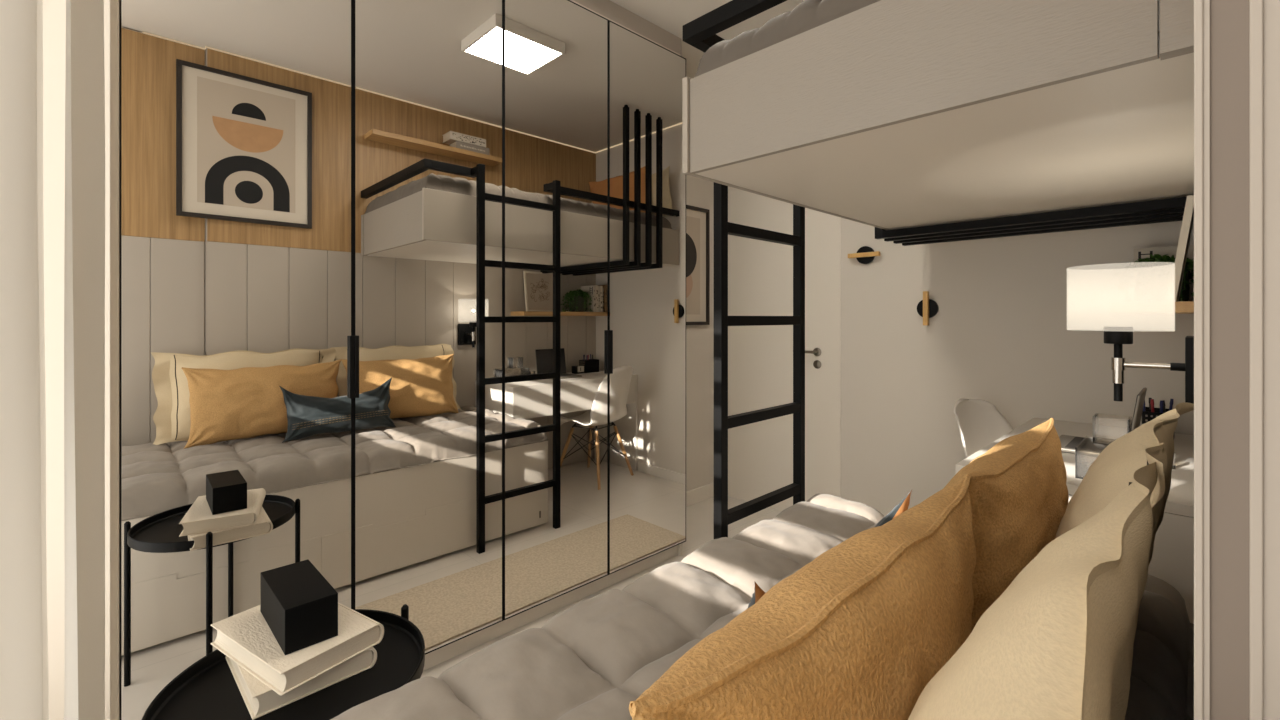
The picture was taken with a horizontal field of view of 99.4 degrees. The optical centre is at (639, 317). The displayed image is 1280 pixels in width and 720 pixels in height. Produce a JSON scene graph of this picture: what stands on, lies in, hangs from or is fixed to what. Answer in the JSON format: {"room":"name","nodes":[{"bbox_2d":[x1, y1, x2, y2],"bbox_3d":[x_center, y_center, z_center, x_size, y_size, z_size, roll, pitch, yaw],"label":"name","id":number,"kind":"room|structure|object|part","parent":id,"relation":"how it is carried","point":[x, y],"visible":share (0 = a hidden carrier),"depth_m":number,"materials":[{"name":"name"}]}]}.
{"room":"bedroom","nodes":[
{"label":"bedroom","id":0,"kind":"room"},
{"bbox_2d":[43,0,713,719],"bbox_3d":[-0.721,-0.108,2.643,3.640,2.690,0.100,0,0,-44],"label":"wall","id":1,"kind":"structure","parent":0,"point":[699,192],"depth_m":1.61,"materials":[{"name":"beige paint"}]},
{"bbox_2d":[686,205,709,324],"bbox_3d":[0.245,-0.342,3.489,0.614,0.784,0.025,0,0,-44],"label":"framed print","id":2,"kind":"object","parent":1,"relation":"attached to","point":[697,218],"visible":0.44,"depth_m":3.62,"materials":[{"name":"beige paper"}]},
{"bbox_2d":[686,482,713,506],"bbox_3d":[0.232,1.189,3.485,0.900,0.095,0.014,0,0,-44],"label":"baseboard","id":3,"kind":"structure","parent":1,"relation":"attached to","point":[693,496],"depth_m":3.64,"materials":[{"name":"beige wood"}]},
{"bbox_2d":[105,496,780,719],"bbox_3d":[0.183,1.287,1.708,3.640,0.100,2.700,0,0,-44],"label":"floor","id":4,"kind":"structure","parent":0,"point":[700,515],"depth_m":3.02,"materials":[{"name":"tile"}]},
{"bbox_2d":[142,604,424,719],"bbox_3d":[-0.683,0.962,1.085,0.470,0.550,0.470,0,0,5],"label":"tray table","id":5,"kind":"object","parent":4,"relation":"on","point":[207,689],"visible":0.5,"depth_m":1.07,"materials":[{"name":"black metal"}]},
{"bbox_2d":[225,647,376,719],"bbox_3d":[-0.735,0.713,1.168,0.290,0.042,0.218,0,0,44],"label":"book","id":6,"kind":"object","parent":5,"relation":"on","point":[260,700],"visible":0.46,"depth_m":1.06,"materials":[{"name":"white paper"}]},
{"bbox_2d":[210,602,383,695],"bbox_3d":[-0.729,0.671,1.155,0.300,0.042,0.203,0,0,32],"label":"book","id":7,"kind":"object","parent":6,"relation":"on","point":[245,637],"visible":0.66,"depth_m":1.09,"materials":[{"name":"white paper"}]},
{"bbox_2d":[260,559,337,654],"bbox_3d":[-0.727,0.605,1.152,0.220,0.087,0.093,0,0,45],"label":"block","id":8,"kind":"object","parent":7,"relation":"on","point":[299,606],"visible":1,"depth_m":1.10,"materials":[{"name":"black"}]},
{"bbox_3d":[-0.562,0.962,1.296,0.017,0.550,0.017,0,0,-44],"label":"leg","id":9,"kind":"part","parent":5,"relation":"part of","materials":[{"name":"black metal"}]},
{"bbox_2d":[110,0,685,719],"bbox_3d":[-0.695,-0.107,2.237,2.131,2.688,0.510,0,0,-44],"label":"wardrobe","id":10,"kind":"object","parent":4,"relation":"on","point":[397,288],"visible":0.98,"depth_m":1.78,"materials":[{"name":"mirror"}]},
{"bbox_3d":[-1.098,-0.091,1.526,0.520,2.486,0.020,0,0,-44],"label":"mirror panel","id":11,"kind":"part","parent":10,"relation":"part of","materials":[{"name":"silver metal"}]},
{"bbox_3d":[-1.097,-0.091,1.527,0.528,2.494,0.023,0,0,-44],"label":"door","id":12,"kind":"part","parent":10,"relation":"part of","materials":[{"name":"mirror"}]},
{"bbox_3d":[-0.900,0.154,1.693,0.013,0.195,0.013,0,0,-44],"label":"handle","id":13,"kind":"part","parent":10,"relation":"part of","materials":[{"name":"black metal"}]},
{"bbox_3d":[-0.890,0.154,1.703,0.013,0.195,0.013,0,0,-44],"label":"handle","id":14,"kind":"part","parent":10,"relation":"part of","materials":[{"name":"black metal"}]},
{"bbox_3d":[-0.718,-0.091,1.895,0.528,2.494,0.023,0,0,-44],"label":"door","id":15,"kind":"part","parent":10,"relation":"part of","materials":[{"name":"black metal"}]},
{"bbox_3d":[-0.717,-0.091,1.894,0.516,2.486,0.020,0,0,-44],"label":"mirror panel","id":16,"kind":"part","parent":10,"relation":"part of","materials":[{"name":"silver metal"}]},
{"bbox_3d":[-0.338,-0.091,2.262,0.528,2.494,0.023,0,0,-44],"label":"door","id":17,"kind":"part","parent":10,"relation":"part of","materials":[{"name":"black metal"}]},
{"bbox_3d":[-0.338,-0.091,2.261,0.516,2.486,0.020,0,0,-44],"label":"mirror panel","id":18,"kind":"part","parent":10,"relation":"part of","materials":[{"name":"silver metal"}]},
{"bbox_3d":[-0.141,0.154,2.428,0.013,0.195,0.013,0,0,-44],"label":"handle","id":19,"kind":"part","parent":10,"relation":"part of","materials":[{"name":"black metal"}]},
{"bbox_3d":[-0.131,0.154,2.437,0.013,0.195,0.013,0,0,-44],"label":"handle","id":20,"kind":"part","parent":10,"relation":"part of","materials":[{"name":"black metal"}]},
{"bbox_3d":[-0.553,-1.395,2.102,2.109,0.113,0.030,0,0,-44],"label":"filler panel","id":21,"kind":"part","parent":10,"relation":"part of","materials":[{"name":"beige paint"}]},
{"bbox_3d":[0.041,-0.091,2.629,0.528,2.494,0.023,0,0,-44],"label":"door","id":22,"kind":"part","parent":10,"relation":"part of","materials":[{"name":"black metal"}]},
{"bbox_3d":[0.043,-0.091,2.630,0.519,2.486,0.020,0,0,-44],"label":"mirror panel","id":23,"kind":"part","parent":10,"relation":"part of","materials":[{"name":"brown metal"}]},
{"bbox_2d":[714,182,804,538],"bbox_3d":[0.431,0.216,1.895,0.519,2.042,0.032,0,0,-44],"label":"ladder","id":24,"kind":"object","parent":4,"relation":"on","point":[723,516],"visible":0.52,"depth_m":1.80,"materials":[{"name":"black metal"}]},
{"bbox_3d":[0.257,0.216,1.727,0.035,2.042,0.032,0,0,-44],"label":"rail","id":25,"kind":"part","parent":24,"relation":"part of","materials":[{"name":"black metal"}]},
{"bbox_3d":[0.605,0.216,2.063,0.035,2.042,0.032,0,0,-44],"label":"rail","id":26,"kind":"part","parent":24,"relation":"part of","materials":[{"name":"black metal"}]},
{"bbox_2d":[954,398,1012,457],"bbox_3d":[1.581,0.801,2.206,0.479,0.878,0.550,0,0,-31],"label":"shell chair","id":27,"kind":"object","parent":4,"relation":"on","point":[980,423],"visible":0.23,"depth_m":2.43,"materials":[{"name":"white plastic"}]},
{"bbox_2d":[955,418,1193,623],"bbox_3d":[1.585,0.848,1.909,1.142,0.775,0.531,0,0,-44],"label":"desk","id":28,"kind":"object","parent":4,"relation":"on","point":[1172,561],"visible":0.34,"depth_m":1.41,"materials":[{"name":"beige paint"}]},
{"bbox_2d":[1075,437,1090,478],"bbox_3d":[1.373,0.416,1.587,0.220,0.088,0.130,0,0,-44],"label":"acrylic box","id":29,"kind":"object","parent":28,"relation":"on","point":[1081,467],"visible":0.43,"depth_m":1.62,"materials":[{"name":"clear plastic"}]},
{"bbox_2d":[1093,413,1131,444],"bbox_3d":[1.399,0.332,1.607,0.085,0.080,0.080,0,0,-44],"label":"acrylic box","id":30,"kind":"object","parent":29,"relation":"on","point":[1096,440],"visible":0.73,"depth_m":1.62,"materials":[{"name":"clear plastic"}]},
{"bbox_2d":[1059,388,1146,456],"bbox_3d":[1.595,0.353,1.893,0.276,0.214,0.239,0,0,-44],"label":"laptop","id":31,"kind":"object","parent":28,"relation":"on","point":[1068,443],"visible":0.37,"depth_m":1.85,"materials":[{"name":"silver metal"}]},
{"bbox_3d":[1.666,0.347,1.819,0.276,0.203,0.036,0,0,-44],"label":"lid","id":32,"kind":"part","parent":31,"relation":"part of","materials":[{"name":"silver metal"}]},
{"bbox_3d":[1.188,0.588,1.512,0.018,0.194,0.510,0,0,-44],"label":"panel","id":33,"kind":"part","parent":28,"relation":"part of","materials":[{"name":"beige paint"}]},
{"bbox_2d":[1142,407,1174,438],"bbox_3d":[1.987,0.408,2.080,0.151,0.105,0.085,0,0,-44],"label":"pen holder","id":34,"kind":"object","parent":28,"relation":"on","point":[1147,415],"visible":0.16,"depth_m":2.05,"materials":[{"name":"black metal"}]},
{"bbox_2d":[1151,399,1153,411],"bbox_3d":[1.961,0.384,2.075,0.012,0.144,0.013,0,0,-44],"label":"pen","id":35,"kind":"object","parent":34,"relation":"in","point":[1152,400],"visible":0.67,"depth_m":2.07,"materials":[{"name":"red plastic"}]},
{"bbox_2d":[1160,400,1162,412],"bbox_3d":[1.962,0.384,2.042,0.011,0.145,0.019,0,0,28],"label":"pen","id":36,"kind":"object","parent":34,"relation":"in","point":[1161,401],"visible":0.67,"depth_m":2.04,"materials":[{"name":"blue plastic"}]},
{"bbox_2d":[1162,400,1165,412],"bbox_3d":[1.973,0.384,2.037,0.011,0.145,0.024,0,0,-18],"label":"pen","id":37,"kind":"object","parent":34,"relation":"in","point":[1164,405],"visible":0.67,"depth_m":2.04,"materials":[{"name":"black plastic"}]},
{"bbox_2d":[1169,399,1173,410],"bbox_3d":[2.040,0.384,2.090,0.011,0.145,0.022,0,0,-44],"label":"pen","id":38,"kind":"object","parent":34,"relation":"in","point":[1171,400],"visible":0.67,"depth_m":2.08,"materials":[{"name":"blue plastic"}]},
{"bbox_2d":[1172,452,1175,468],"bbox_3d":[1.623,0.438,1.676,0.044,0.044,0.044,0,0,-44],"label":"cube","id":39,"kind":"object","parent":28,"relation":"on","point":[1174,466],"visible":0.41,"depth_m":1.67,"materials":[{"name":"white"}]},
{"bbox_3d":[1.988,0.862,2.300,0.017,0.746,0.530,0,0,-44],"label":"panel","id":40,"kind":"part","parent":28,"relation":"part of","materials":[{"name":"beige paint"}]},
{"bbox_3d":[0.206,0.975,0.906,2.147,0.483,0.992,0,0,-44],"label":"bed","id":41,"kind":"object","parent":4,"relation":"on","visible":0},
{"bbox_2d":[331,493,1193,719],"bbox_3d":[0.207,0.674,0.906,2.164,0.125,1.001,0,0,-44],"label":"mattress","id":42,"kind":"object","parent":41,"relation":"on","point":[598,655],"visible":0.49,"depth_m":1.07,"materials":[{"name":"grey fabric"}]},
{"bbox_2d":[629,474,975,719],"bbox_3d":[0.219,0.437,0.620,0.711,0.393,0.217,0,0,-44],"label":"cushion","id":43,"kind":"object","parent":42,"relation":"on","point":[859,631],"visible":0.94,"depth_m":0.50,"materials":[{"name":"fabric"}]},
{"bbox_2d":[747,490,911,608],"bbox_3d":[0.319,0.489,0.943,0.567,0.285,0.148,0,0,-44],"label":"cushion","id":44,"kind":"object","parent":42,"relation":"on","point":[903,505],"visible":0.02,"depth_m":1.07,"materials":[{"name":"fabric"}]},
{"bbox_2d":[943,418,1068,631],"bbox_3d":[0.715,0.437,1.101,0.685,0.393,0.227,0,0,-44],"label":"cushion","id":45,"kind":"object","parent":42,"relation":"on","point":[1018,491],"visible":0.49,"depth_m":0.91,"materials":[{"name":"fabric"}]},
{"bbox_2d":[908,460,1159,719],"bbox_3d":[0.309,0.412,0.465,0.850,0.475,0.188,0,0,-44],"label":"linen pillow","id":46,"kind":"object","parent":42,"relation":"on","point":[1057,643],"visible":1,"depth_m":0.37,"materials":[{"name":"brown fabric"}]},
{"bbox_2d":[1055,402,1193,563],"bbox_3d":[0.880,0.411,1.007,0.781,0.464,0.192,0,0,-42],"label":"linen pillow","id":47,"kind":"object","parent":42,"relation":"on","point":[1112,471],"visible":0.4,"depth_m":0.88,"materials":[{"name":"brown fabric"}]},
{"bbox_2d":[610,0,804,78],"bbox_3d":[0.183,-1.503,1.708,3.640,0.100,2.700,0,0,-44],"label":"ceiling","id":48,"kind":"structure","parent":0,"point":[669,15],"depth_m":2.60,"materials":[{"name":"beige paint"}]},
{"bbox_2d":[0,0,48,719],"bbox_3d":[-1.316,-0.108,1.144,0.086,2.660,0.182,0,0,-44],"label":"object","id":49,"kind":"object","parent":48,"relation":"hanging from","point":[24,681],"visible":1,"depth_m":1.12,"materials":[{"name":"fabric"}]},
{"bbox_2d":[64,0,104,719],"bbox_3d":[-1.248,-0.108,1.220,0.066,2.660,0.188,0,0,-44],"label":"door frame","id":50,"kind":"structure","parent":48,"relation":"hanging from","point":[84,240],"depth_m":1.20,"materials":[{"name":"wood"}]},
{"bbox_2d":[841,218,1193,515],"bbox_3d":[1.490,-0.108,2.904,0.100,2.690,2.600,0,0,-44],"label":"wall","id":51,"kind":"structure","parent":0,"point":[1019,323],"depth_m":2.66,"materials":[{"name":"beige paint"}]},
{"bbox_2d":[728,186,840,510],"bbox_3d":[0.851,0.152,3.473,0.098,2.170,0.891,0,0,-44],"label":"door","id":52,"kind":"structure","parent":51,"relation":"in","point":[760,273],"depth_m":3.45,"materials":[{"name":"beige wood"}]},
{"bbox_3d":[1.009,0.207,3.281,0.058,0.052,0.159,0,0,-44],"label":"handle","id":53,"kind":"part","parent":52,"relation":"part of","materials":[{"name":"silver metal"}]},
{"bbox_2d":[848,246,879,263],"bbox_3d":[1.257,-0.350,3.038,0.045,0.100,0.176,0,0,-44],"label":"wall hook","id":54,"kind":"object","parent":51,"relation":"attached to","point":[865,254],"visible":1,"depth_m":3.03,"materials":[{"name":"black metal"}]},
{"bbox_2d":[917,291,938,324],"bbox_3d":[1.482,-0.047,2.806,0.045,0.176,0.100,0,0,-44],"label":"wall hook","id":55,"kind":"object","parent":51,"relation":"attached to","point":[927,308],"visible":1,"depth_m":2.79,"materials":[{"name":"brown wood"}]},
{"bbox_3d":[1.071,-0.108,0.864,3.340,2.690,0.252,0,0,-44],"label":"wall","id":56,"kind":"structure","parent":0,"visible":0},
{"bbox_2d":[682,0,1193,229],"bbox_3d":[1.148,-0.523,1.799,1.924,0.260,0.982,0,0,-44],"label":"bunk bed","id":57,"kind":"object","parent":56,"relation":"attached to","point":[882,114],"visible":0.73,"depth_m":1.18,"materials":[{"name":"beige laminate"}]},
{"bbox_2d":[683,0,786,52],"bbox_3d":[0.541,-0.779,1.253,0.285,0.042,1.042,0,0,-44],"label":"guard rail","id":58,"kind":"object","parent":57,"relation":"attached to","point":[700,33],"visible":0.57,"depth_m":1.41,"materials":[{"name":"black metal"}]},
{"bbox_3d":[0.813,-0.523,2.145,1.924,0.260,0.018,0,0,-44],"label":"panel","id":59,"kind":"part","parent":57,"relation":"part of","materials":[{"name":"beige laminate"}]},
{"bbox_2d":[695,0,879,76],"bbox_3d":[1.141,-0.699,1.791,1.873,0.162,0.952,0,0,-44],"label":"mattress","id":60,"kind":"object","parent":57,"relation":"on","point":[809,14],"visible":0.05,"depth_m":1.30,"materials":[{"name":"beige fabric"}]},
{"bbox_3d":[0.462,-0.520,1.150,0.017,0.254,0.920,0,0,-44],"label":"panel","id":61,"kind":"part","parent":57,"relation":"part of","materials":[{"name":"beige laminate"}]},
{"bbox_2d":[875,196,1186,245],"bbox_3d":[1.539,-0.893,2.204,0.356,1.076,1.018,0,0,-44],"label":"bed slats","id":62,"kind":"object","parent":57,"relation":"attached to","point":[1169,209],"visible":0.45,"depth_m":2.09,"materials":[{"name":"black metal"}]},
{"bbox_3d":[0.800,-0.520,0.806,0.030,0.254,0.040,0,0,-44],"label":"wall rail","id":63,"kind":"part","parent":57,"relation":"part of","materials":[{"name":"beige laminate"}]},
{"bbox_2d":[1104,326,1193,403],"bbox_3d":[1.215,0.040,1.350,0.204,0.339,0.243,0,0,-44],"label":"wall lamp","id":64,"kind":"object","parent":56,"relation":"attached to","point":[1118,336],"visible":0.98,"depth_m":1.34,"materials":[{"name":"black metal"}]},
{"bbox_3d":[1.202,0.116,1.364,0.056,0.187,0.056,0,0,-44],"label":"stem","id":65,"kind":"part","parent":64,"relation":"part of","materials":[{"name":"black metal"}]},
{"bbox_3d":[1.230,0.133,1.335,0.027,0.064,0.108,0,0,-44],"label":"swing arm","id":66,"kind":"part","parent":64,"relation":"part of","materials":[{"name":"silver metal"}]},
{"bbox_3d":[1.303,0.121,1.280,0.130,0.152,0.022,0,0,-44],"label":"wall plate","id":67,"kind":"part","parent":64,"relation":"part of","materials":[{"name":"black metal"}]},
{"bbox_2d":[1109,301,1193,313],"bbox_3d":[1.809,-0.030,1.889,0.848,0.032,0.192,0,0,-44],"label":"wall shelf","id":68,"kind":"object","parent":56,"relation":"attached to","point":[1175,307],"visible":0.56,"depth_m":1.60,"materials":[{"name":"brown wood"}]},
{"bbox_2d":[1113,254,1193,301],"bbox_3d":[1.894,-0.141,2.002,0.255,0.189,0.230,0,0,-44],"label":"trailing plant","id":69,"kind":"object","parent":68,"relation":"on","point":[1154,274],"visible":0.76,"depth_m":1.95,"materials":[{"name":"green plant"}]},
{"bbox_3d":[1.917,-0.113,1.995,0.146,0.132,0.146,0,0,-44],"label":"pot","id":70,"kind":"part","parent":69,"relation":"part of","materials":[{"name":"white"}]},
{"bbox_2d":[1134,245,1193,301],"bbox_3d":[2.003,-0.158,2.070,0.025,0.222,0.177,0,0,-44],"label":"framed picture","id":71,"kind":"object","parent":68,"relation":"on","point":[1142,253],"visible":0.2,"depth_m":2.06,"materials":[{"name":"beige paper"}]},
{"bbox_2d":[1168,195,1193,301],"bbox_3d":[1.722,-0.205,1.722,0.276,0.318,0.060,0,0,-44],"label":"art","id":72,"kind":"object","parent":68,"relation":"on","point":[1188,217],"visible":1,"depth_m":1.63,"materials":[{"name":"beige"}]},
{"bbox_2d":[1194,0,1209,719],"bbox_3d":[0.255,-0.108,0.246,0.008,2.690,0.005,0,0,-44],"label":"trim","id":73,"kind":"structure","parent":56,"relation":"attached to","point":[1201,7],"depth_m":0.24,"materials":[{"name":"beige paint"}]},
{"bbox_2d":[1210,0,1248,719],"bbox_3d":[0.262,-0.108,0.241,0.006,2.690,0.012,0,0,-44],"label":"trim","id":74,"kind":"structure","parent":56,"relation":"attached to","point":[1229,19],"depth_m":0.24,"materials":[{"name":"brown"}]},
{"bbox_2d":[1249,0,1279,719],"bbox_3d":[0.271,-0.108,0.229,0.008,2.690,0.017,0,0,-44],"label":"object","id":75,"kind":"structure","parent":56,"relation":"attached to","point":[1264,15],"depth_m":0.23,"materials":[{"name":"beige paint"}]}
]}

